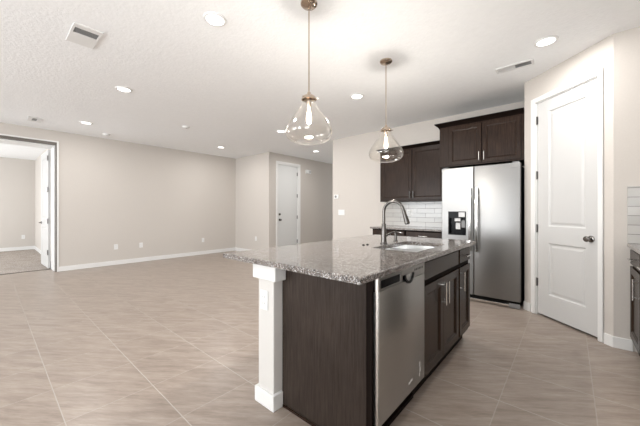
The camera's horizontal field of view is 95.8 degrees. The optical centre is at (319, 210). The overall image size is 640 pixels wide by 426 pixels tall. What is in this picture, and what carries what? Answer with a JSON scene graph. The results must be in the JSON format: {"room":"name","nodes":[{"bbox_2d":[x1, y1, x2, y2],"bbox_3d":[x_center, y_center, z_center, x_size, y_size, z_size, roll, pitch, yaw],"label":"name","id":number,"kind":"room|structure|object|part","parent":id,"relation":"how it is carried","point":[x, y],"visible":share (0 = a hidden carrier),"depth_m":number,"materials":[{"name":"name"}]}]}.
{"room":"kitchen","nodes":[
{"label":"kitchen","id":0,"kind":"room"},
{"bbox_2d":[0,157,34,247],"bbox_3d":[-10.148,-0.176,7.390,0.100,2.743,4.300,0,0,41],"label":"wall","id":1,"kind":"structure","parent":0,"point":[17,176],"depth_m":8.62,"materials":[{"name":"beige paint"}]},
{"bbox_2d":[0,246,50,260],"bbox_3d":[-8.914,1.137,6.250,3.260,0.104,4.190,0,0,41],"label":"baseboard","id":2,"kind":"structure","parent":1,"relation":"attached to","point":[23,247],"depth_m":8.56,"materials":[{"name":"white wood"}]},
{"bbox_2d":[35,149,50,256],"bbox_3d":[-7.053,-0.176,7.483,4.460,2.743,0.110,0,0,41],"label":"wall","id":3,"kind":"structure","parent":0,"point":[38,160],"depth_m":8.32,"materials":[{"name":"white paint"}]},
{"bbox_2d":[0,122,235,266],"bbox_3d":[-6.277,-0.176,4.636,0.440,2.743,11.200,0,0,41],"label":"wall","id":4,"kind":"structure","parent":0,"point":[127,195],"depth_m":6.65,"materials":[{"name":"beige paint"}]},
{"bbox_2d":[0,269,47,274],"bbox_3d":[-6.127,1.190,5.148,0.020,0.010,1.950,0,0,41],"label":"trim","id":5,"kind":"structure","parent":4,"relation":"attached to","point":[43,269],"depth_m":5.59,"materials":[{"name":"grey"}]},
{"bbox_2d":[0,134,58,271],"bbox_3d":[-5.971,-0.043,5.036,0.379,2.461,2.003,0,0,41],"label":"trim","id":6,"kind":"structure","parent":4,"relation":"attached to","point":[4,141],"depth_m":5.67,"materials":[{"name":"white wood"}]},
{"bbox_2d":[38,150,49,267],"bbox_3d":[-5.855,-0.030,6.130,0.880,2.410,0.087,0,0,39],"label":"door","id":7,"kind":"structure","parent":4,"relation":"in","point":[45,157],"depth_m":6.07,"materials":[{"name":"white painted wood"},{"name":"metal hardware"}]},
{"bbox_2d":[59,247,234,271],"bbox_3d":[-3.810,1.147,7.140,0.014,0.095,3.946,0,0,41],"label":"baseboard","id":8,"kind":"structure","parent":4,"relation":"attached to","point":[117,262],"depth_m":6.67,"materials":[{"name":"white wood"}]},
{"bbox_2d":[236,152,272,249],"bbox_3d":[-1.896,-0.176,8.172,1.560,2.743,0.120,0,0,41],"label":"wall","id":9,"kind":"structure","parent":0,"point":[254,173],"depth_m":8.03,"materials":[{"name":"beige paint"}]},
{"bbox_2d":[235,247,249,250],"bbox_3d":[-1.934,1.147,8.117,1.546,0.095,0.014,0,0,41],"label":"baseboard","id":10,"kind":"structure","parent":9,"relation":"attached to","point":[236,248],"depth_m":8.44,"materials":[{"name":"white wood"}]},
{"bbox_2d":[253,264,285,412],"bbox_3d":[0.259,0.753,2.446,0.216,0.883,1.842,0,0,41],"label":"column","id":11,"kind":"structure","parent":0,"point":[268,392],"depth_m":1.76,"materials":[{"name":"white paint"}]},
{"bbox_2d":[260,289,267,310],"bbox_3d":[-0.345,0.550,1.780,0.072,0.120,0.008,0,0,41],"label":"electrical outlet","id":12,"kind":"object","parent":11,"relation":"attached to","point":[263,293],"visible":1,"depth_m":1.77,"materials":[{"name":"white plastic"}]},
{"bbox_3d":[0.255,1.147,2.455,0.183,0.095,1.832,0,0,41],"label":"baseboard","id":13,"kind":"part","parent":11,"relation":"part of","materials":[{"name":"white"}]},
{"bbox_3d":[0.259,0.365,2.446,0.216,0.107,1.842,0,0,41],"label":"cap trim","id":14,"kind":"part","parent":11,"relation":"part of","materials":[{"name":"white wood"}]},
{"bbox_3d":[0.257,0.754,2.458,0.147,0.882,1.805,0,0,41],"label":"post","id":15,"kind":"part","parent":11,"relation":"part of","materials":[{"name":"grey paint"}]},
{"bbox_2d":[273,153,332,246],"bbox_3d":[0.029,-0.176,9.296,0.120,2.743,4.100,0,0,41],"label":"wall","id":16,"kind":"structure","parent":0,"point":[317,186],"depth_m":8.94,"materials":[{"name":"beige paint"}]},
{"bbox_2d":[276,161,300,246],"bbox_3d":[-0.918,-0.075,8.172,0.158,2.540,0.930,0,0,41],"label":"door","id":17,"kind":"structure","parent":16,"relation":"in","point":[288,175],"depth_m":8.19,"materials":[{"name":"white wood"}]},
{"bbox_2d":[0,0,639,163],"bbox_3d":[-3.381,-1.598,4.842,13.750,0.100,15.500,0,0,41],"label":"ceiling","id":18,"kind":"structure","parent":0,"point":[235,84],"depth_m":2.98,"materials":[{"name":"white paint"}]},
{"bbox_2d":[27,116,41,122],"bbox_3d":[-4.842,-1.543,4.903,0.320,0.010,0.170,0,0,41],"label":"ceiling vent","id":19,"kind":"object","parent":18,"relation":"in","point":[33,119],"visible":1,"depth_m":4.88,"materials":[{"name":"white plastic"}]},
{"bbox_2d":[66,22,103,48],"bbox_3d":[-2.088,-1.543,2.561,0.370,0.010,0.200,0,0,41],"label":"ceiling vent","id":20,"kind":"object","parent":18,"relation":"in","point":[80,34],"visible":1,"depth_m":2.55,"materials":[{"name":"white plastic"}]},
{"bbox_2d":[79,121,92,124],"bbox_3d":[-4.116,-1.541,5.084,0.184,0.012,0.184,0,0,41],"label":"recessed light","id":21,"kind":"object","parent":18,"relation":"in","point":[83,122],"visible":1,"depth_m":5.05,"materials":[{"name":"white plastic"}]},
{"bbox_2d":[115,86,132,92],"bbox_3d":[-2.498,-1.541,3.682,0.184,0.012,0.184,0,0,41],"label":"recessed light","id":22,"kind":"object","parent":18,"relation":"in","point":[120,88],"visible":1,"depth_m":3.68,"materials":[{"name":"white plastic"}]},
{"bbox_2d":[118,88,129,91],"bbox_3d":[-2.498,-1.543,3.682,0.135,0.008,0.135,0,0,41],"label":"diffuser","id":23,"kind":"object","parent":22,"relation":"attached to","point":[120,89],"depth_m":3.68,"materials":[{"name":"white"}]},
{"bbox_2d":[203,11,226,26],"bbox_3d":[-0.848,-1.541,2.336,0.184,0.012,0.184,0,0,41],"label":"recessed light","id":24,"kind":"object","parent":18,"relation":"in","point":[212,18],"visible":1,"depth_m":2.33,"materials":[{"name":"white plastic"}]},
{"bbox_2d":[206,15,223,24],"bbox_3d":[-0.848,-1.543,2.336,0.135,0.008,0.135,0,0,41],"label":"diffuser","id":25,"kind":"object","parent":24,"relation":"attached to","point":[210,19],"depth_m":2.33,"materials":[{"name":"white"}]},
{"bbox_2d":[285,0,332,144],"bbox_3d":[-0.082,-1.029,2.156,0.352,1.038,0.352,0,0,41],"label":"pendant light","id":26,"kind":"object","parent":18,"relation":"hanging from","point":[309,5],"visible":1,"depth_m":2.15,"materials":[{"name":"clear glass"}]},
{"bbox_3d":[-0.082,-1.200,2.156,0.009,0.634,0.009,0,0,-27],"label":"stem","id":27,"kind":"part","parent":26,"relation":"part of","materials":[{"name":"silver metal"}]},
{"bbox_2d":[307,98,310,106],"bbox_3d":[-0.082,-0.811,2.156,0.034,0.078,0.034,0,0,41],"label":"socket","id":28,"kind":"object","parent":26,"relation":"attached to","point":[308,99],"depth_m":2.14,"materials":[{"name":"silver metal"}]},
{"bbox_3d":[-0.082,-0.673,2.156,0.352,0.327,0.352,0,0,41],"label":"lamp shade","id":29,"kind":"part","parent":26,"relation":"part of","materials":[{"name":"clear glass"}]},
{"bbox_3d":[-0.082,-0.707,2.156,0.042,0.128,0.042,0,0,41],"label":"bulb","id":30,"kind":"part","parent":26,"relation":"part of","materials":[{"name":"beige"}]},
{"bbox_2d":[350,93,363,98],"bbox_3d":[0.500,-1.541,3.907,0.184,0.012,0.184,0,0,41],"label":"recessed light","id":31,"kind":"object","parent":18,"relation":"in","point":[356,95],"visible":1,"depth_m":3.90,"materials":[{"name":"white plastic"}]},
{"bbox_2d":[369,58,403,162],"bbox_3d":[0.683,-1.029,2.992,0.352,1.038,0.352,0,0,41],"label":"pendant light","id":32,"kind":"object","parent":18,"relation":"hanging from","point":[385,61],"visible":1,"depth_m":2.98,"materials":[{"name":"clear glass"}]},
{"bbox_3d":[0.683,-0.707,2.992,0.042,0.128,0.042,0,0,41],"label":"bulb","id":33,"kind":"part","parent":32,"relation":"part of","materials":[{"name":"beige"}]},
{"bbox_2d":[495,59,533,73],"bbox_3d":[2.084,-1.542,3.100,0.336,0.010,0.136,0,0,41],"label":"ceiling vent","id":34,"kind":"object","parent":18,"relation":"in","point":[529,62],"visible":1,"depth_m":3.09,"materials":[{"name":"white plastic"}]},
{"bbox_2d":[533,35,558,46],"bbox_3d":[2.063,-1.541,2.639,0.184,0.012,0.184,0,0,41],"label":"recessed light","id":35,"kind":"object","parent":18,"relation":"in","point":[547,40],"visible":1,"depth_m":2.63,"materials":[{"name":"white plastic"}]},
{"bbox_2d":[537,38,554,45],"bbox_3d":[2.063,-1.543,2.639,0.135,0.008,0.135,0,0,41],"label":"diffuser","id":36,"kind":"object","parent":35,"relation":"attached to","point":[542,41],"depth_m":2.63,"materials":[{"name":"white"}]},
{"bbox_2d":[0,249,639,425],"bbox_3d":[-3.381,1.242,4.842,13.750,0.106,15.500,0,0,41],"label":"floor","id":37,"kind":"structure","parent":0,"point":[171,341],"depth_m":2.30,"materials":[{"name":"tile"}]},
{"bbox_2d":[282,270,372,425],"bbox_3d":[0.009,0.754,1.569,0.628,0.882,0.025,0,0,41],"label":"end panel","id":38,"kind":"object","parent":37,"relation":"on","point":[327,324],"visible":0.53,"depth_m":1.54,"materials":[{"name":"brown wood"}]},
{"bbox_2d":[373,229,405,235],"bbox_3d":[1.315,0.754,5.012,0.600,0.882,0.650,0,0,41],"label":"base cabinet","id":39,"kind":"object","parent":37,"relation":"on","point":[375,231],"visible":0.12,"depth_m":4.77,"materials":[{"name":"brown wood"}]},
{"bbox_2d":[370,225,441,231],"bbox_3d":[1.530,0.296,4.834,1.228,0.030,0.624,0,0,41],"label":"countertop","id":40,"kind":"structure","parent":39,"relation":"on","point":[414,228],"depth_m":4.71,"materials":[{"name":"stone"}]},
{"bbox_2d":[373,263,423,425],"bbox_3d":[0.231,0.756,1.775,0.626,0.878,0.572,0,0,41],"label":"dishwasher","id":41,"kind":"object","parent":37,"relation":"on","point":[398,297],"visible":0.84,"depth_m":1.51,"materials":[{"name":"silver metal"}]},
{"bbox_3d":[0.390,1.146,1.639,0.045,0.098,0.570,0,0,41],"label":"kick plate","id":42,"kind":"part","parent":41,"relation":"part of","materials":[{"name":"brown wood"}]},
{"bbox_2d":[387,245,458,394],"bbox_3d":[0.672,0.754,2.300,0.671,0.881,0.787,0,0,41],"label":"base cabinet","id":43,"kind":"object","parent":37,"relation":"on","point":[441,274],"visible":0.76,"depth_m":2.05,"materials":[{"name":"brown wood"}]},
{"bbox_2d":[223,235,475,284],"bbox_3d":[0.407,0.296,2.297,1.066,0.030,1.963,0,0,41],"label":"countertop","id":44,"kind":"structure","parent":43,"relation":"on","point":[348,260],"depth_m":1.80,"materials":[{"name":"stone"}]},
{"bbox_2d":[380,200,409,243],"bbox_3d":[0.649,0.097,2.417,0.260,0.367,0.166,0,0,41],"label":"faucet","id":45,"kind":"object","parent":44,"relation":"on","point":[384,235],"visible":1,"depth_m":2.42,"materials":[{"name":"silver metal"}]},
{"bbox_2d":[394,232,402,241],"bbox_3d":[0.709,0.235,2.613,0.090,0.091,0.037,0,0,41],"label":"soap dispenser","id":46,"kind":"object","parent":44,"relation":"on","point":[395,233],"visible":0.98,"depth_m":2.62,"materials":[{"name":"silver metal"}]},
{"bbox_2d":[388,245,432,251],"bbox_3d":[0.722,0.405,2.298,0.358,0.184,0.628,0,0,41],"label":"sink","id":47,"kind":"object","parent":44,"relation":"in","point":[412,248],"visible":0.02,"depth_m":2.55,"materials":[{"name":"silver metal"}]},
{"bbox_3d":[0.614,0.405,2.173,0.358,0.184,0.299,0,0,41],"label":"bowl","id":48,"kind":"part","parent":47,"relation":"part of","materials":[{"name":"silver metal"}]},
{"bbox_3d":[0.768,0.771,1.966,0.019,0.578,0.374,0,0,41],"label":"door","id":49,"kind":"part","parent":43,"relation":"part of","materials":[{"name":"brown wood"}]},
{"bbox_3d":[0.892,0.389,2.109,0.019,0.115,0.753,0,0,41],"label":"false drawer","id":50,"kind":"part","parent":43,"relation":"part of","materials":[{"name":"brown wood"}]},
{"bbox_3d":[0.891,0.595,2.067,0.036,0.160,0.011,0,0,41],"label":"handle","id":51,"kind":"part","parent":43,"relation":"part of","materials":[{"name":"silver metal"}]},
{"bbox_3d":[0.933,0.595,2.116,0.036,0.160,0.011,0,0,41],"label":"handle","id":52,"kind":"part","parent":43,"relation":"part of","materials":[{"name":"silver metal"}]},
{"bbox_3d":[1.016,0.771,2.252,0.019,0.578,0.374,0,0,41],"label":"door","id":53,"kind":"part","parent":43,"relation":"part of","materials":[{"name":"brown wood"}]},
{"bbox_2d":[406,230,441,238],"bbox_3d":[1.766,0.754,4.622,0.586,0.882,0.650,0,0,41],"label":"base cabinet","id":54,"kind":"object","parent":37,"relation":"on","point":[409,233],"visible":0.22,"depth_m":4.39,"materials":[{"name":"brown wood"}]},
{"bbox_2d":[450,246,470,351],"bbox_3d":[1.048,0.754,2.734,0.672,0.881,0.354,0,0,41],"label":"base cabinet","id":55,"kind":"object","parent":37,"relation":"on","point":[463,266],"visible":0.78,"depth_m":2.54,"materials":[{"name":"brown wood"}]},
{"bbox_3d":[1.203,0.595,2.428,0.036,0.160,0.011,0,0,41],"label":"handle","id":56,"kind":"part","parent":55,"relation":"part of","materials":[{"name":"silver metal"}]},
{"bbox_3d":[1.268,0.389,2.544,0.019,0.115,0.320,0,0,41],"label":"drawer","id":57,"kind":"part","parent":55,"relation":"part of","materials":[{"name":"brown wood"}]},
{"bbox_3d":[1.268,0.771,2.544,0.019,0.578,0.320,0,0,41],"label":"door","id":58,"kind":"part","parent":55,"relation":"part of","materials":[{"name":"brown wood"}]},
{"bbox_2d":[442,161,523,308],"bbox_3d":[2.279,0.299,4.021,0.918,1.792,0.795,0,0,41],"label":"refrigerator","id":59,"kind":"object","parent":37,"relation":"on","point":[484,204],"visible":0.77,"depth_m":3.68,"materials":[{"name":"silver metal"}]},
{"bbox_3d":[1.891,0.264,3.963,0.406,1.693,0.068,0,0,41],"label":"door","id":60,"kind":"part","parent":59,"relation":"part of","materials":[{"name":"metal"}]},
{"bbox_3d":[1.946,0.183,3.918,0.052,0.100,0.017,0,0,41],"label":"water lever","id":61,"kind":"part","parent":59,"relation":"part of","materials":[{"name":"grey plastic"}]},
{"bbox_3d":[1.972,0.120,3.804,0.028,0.830,0.065,0,0,41],"label":"handle","id":62,"kind":"part","parent":59,"relation":"part of","materials":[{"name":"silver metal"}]},
{"bbox_3d":[2.033,0.120,3.752,0.028,0.830,0.065,0,0,41],"label":"handle","id":63,"kind":"part","parent":59,"relation":"part of","materials":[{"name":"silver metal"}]},
{"bbox_3d":[2.240,0.264,3.661,0.506,1.693,0.068,0,0,41],"label":"door","id":64,"kind":"part","parent":59,"relation":"part of","materials":[{"name":"metal"}]},
{"bbox_2d":[627,249,639,355],"bbox_3d":[2.727,0.754,2.085,0.694,0.882,0.462,0,0,41],"label":"base cabinet","id":65,"kind":"object","parent":37,"relation":"on","point":[634,259],"visible":0.98,"depth_m":2.28,"materials":[{"name":"brown wood"}]},
{"bbox_3d":[2.498,0.390,2.283,0.019,0.120,0.446,0,0,41],"label":"drawer","id":66,"kind":"part","parent":65,"relation":"part of","materials":[{"name":"brown wood"}]},
{"bbox_3d":[2.498,0.770,2.283,0.019,0.600,0.446,0,0,41],"label":"door","id":67,"kind":"part","parent":65,"relation":"part of","materials":[{"name":"brown wood"}]},
{"bbox_3d":[2.353,0.595,2.156,0.036,0.160,0.011,0,0,41],"label":"handle","id":68,"kind":"part","parent":65,"relation":"part of","materials":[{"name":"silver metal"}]},
{"bbox_3d":[2.421,0.754,1.732,0.694,0.882,0.467,0,0,41],"label":"base cabinet","id":69,"kind":"object","parent":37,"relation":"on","visible":0},
{"bbox_2d":[627,243,639,253],"bbox_3d":[2.571,0.296,1.892,0.678,0.030,0.946,0,0,41],"label":"countertop","id":70,"kind":"structure","parent":69,"relation":"on","point":[635,247],"depth_m":2.26,"materials":[{"name":"stone"}]},
{"bbox_2d":[333,101,523,239],"bbox_3d":[3.002,-0.176,6.711,3.640,2.743,4.120,0,0,41],"label":"wall","id":71,"kind":"structure","parent":0,"point":[356,178],"depth_m":5.79,"materials":[{"name":"beige paint"}]},
{"bbox_2d":[338,210,344,214],"bbox_3d":[0.456,0.040,6.183,0.165,0.115,0.010,0,0,41],"label":"light switch","id":72,"kind":"object","parent":71,"relation":"attached to","point":[340,212],"visible":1,"depth_m":6.17,"materials":[{"name":"white plastic"}]},
{"bbox_2d":[376,140,441,201],"bbox_3d":[1.588,-0.623,4.963,1.188,0.935,0.374,0,0,41],"label":"upper cabinet","id":73,"kind":"object","parent":71,"relation":"attached to","point":[417,176],"visible":0.77,"depth_m":4.82,"materials":[{"name":"brown wood"}]},
{"bbox_3d":[1.321,-0.598,5.006,0.557,0.845,0.019,0,0,41],"label":"door","id":74,"kind":"part","parent":73,"relation":"part of","materials":[{"name":"brown wood"}]},
{"bbox_3d":[1.584,-1.055,4.959,1.188,0.070,0.363,0,0,41],"label":"crown moulding","id":75,"kind":"part","parent":73,"relation":"part of","materials":[{"name":"brown wood"}]},
{"bbox_3d":[1.522,-1.032,4.837,1.089,0.016,0.012,0,0,41],"label":"rail","id":76,"kind":"part","parent":73,"relation":"part of","materials":[{"name":"brown wood"}]},
{"bbox_3d":[1.522,-0.163,4.837,1.089,0.016,0.012,0,0,41],"label":"rail","id":77,"kind":"part","parent":73,"relation":"part of","materials":[{"name":"brown wood"}]},
{"bbox_3d":[1.735,-0.598,4.648,0.514,0.845,0.019,0,0,41],"label":"door","id":78,"kind":"part","parent":73,"relation":"part of","materials":[{"name":"brown wood"}]},
{"bbox_2d":[386,201,441,226],"bbox_3d":[1.727,0.064,5.084,1.260,0.435,0.010,0,0,41],"label":"tile backsplash","id":79,"kind":"structure","parent":71,"relation":"attached to","point":[423,214],"depth_m":5.09,"materials":[{"name":"white tile"}]},
{"bbox_2d":[434,107,523,168],"bbox_3d":[2.308,-0.948,4.148,1.081,0.635,0.664,0,0,41],"label":"upper cabinet","id":80,"kind":"object","parent":71,"relation":"attached to","point":[494,138],"visible":0.92,"depth_m":3.88,"materials":[{"name":"brown wood"}]},
{"bbox_3d":[2.014,-0.917,4.030,0.421,0.535,0.019,0,0,41],"label":"door","id":81,"kind":"part","parent":80,"relation":"part of","materials":[{"name":"brown wood"}]},
{"bbox_3d":[2.304,-1.222,4.144,1.081,0.085,0.653,0,0,41],"label":"crown moulding","id":82,"kind":"part","parent":80,"relation":"part of","materials":[{"name":"brown wood"}]},
{"bbox_3d":[2.183,-1.197,3.889,0.867,0.016,0.012,0,0,41],"label":"rail","id":83,"kind":"part","parent":80,"relation":"part of","materials":[{"name":"brown wood"}]},
{"bbox_3d":[2.183,-0.638,3.889,0.867,0.016,0.012,0,0,41],"label":"rail","id":84,"kind":"part","parent":80,"relation":"part of","materials":[{"name":"brown wood"}]},
{"bbox_3d":[2.344,-0.917,3.744,0.428,0.535,0.019,0,0,41],"label":"door","id":85,"kind":"part","parent":80,"relation":"part of","materials":[{"name":"brown wood"}]},
{"bbox_2d":[524,34,612,342],"bbox_3d":[2.584,-0.176,3.054,0.120,2.743,1.038,0,0,-5],"label":"wall","id":86,"kind":"structure","parent":0,"point":[600,54],"depth_m":2.69,"materials":[{"name":"beige paint"}]},
{"bbox_2d":[531,67,602,342],"bbox_3d":[2.557,-0.050,3.008,0.174,2.490,0.796,0,0,-5],"label":"door","id":87,"kind":"structure","parent":86,"relation":"in","point":[567,120],"depth_m":2.97,"materials":[{"name":"white wood"}]},
{"bbox_3d":[2.529,0.270,2.727,0.070,0.064,0.064,0,0,-5],"label":"knob","id":88,"kind":"part","parent":87,"relation":"part of","materials":[{"name":"silver metal"}]},
{"bbox_2d":[523,301,612,346],"bbox_3d":[2.520,1.147,3.018,0.014,0.095,0.986,0,0,-5],"label":"baseboard","id":89,"kind":"structure","parent":86,"relation":"attached to","point":[608,339],"depth_m":2.58,"materials":[{"name":"white wood"}]},
{"bbox_2d":[613,26,639,351],"bbox_3d":[2.937,-0.176,2.296,0.862,2.743,0.123,0,0,41],"label":"wall","id":90,"kind":"structure","parent":0,"point":[626,44],"depth_m":2.49,"materials":[{"name":"beige paint"}]},
{"bbox_2d":[613,336,632,350],"bbox_3d":[2.608,1.147,2.490,0.121,0.095,0.014,0,0,41],"label":"baseboard","id":91,"kind":"structure","parent":90,"relation":"attached to","point":[621,343],"depth_m":2.49,"materials":[{"name":"white wood"}]},
{"bbox_2d":[627,186,639,243],"bbox_3d":[2.886,0.038,2.252,0.674,0.486,0.010,0,0,41],"label":"tile backsplash","id":92,"kind":"structure","parent":90,"relation":"attached to","point":[633,192],"depth_m":2.45,"materials":[{"name":"white tile"}]}
]}

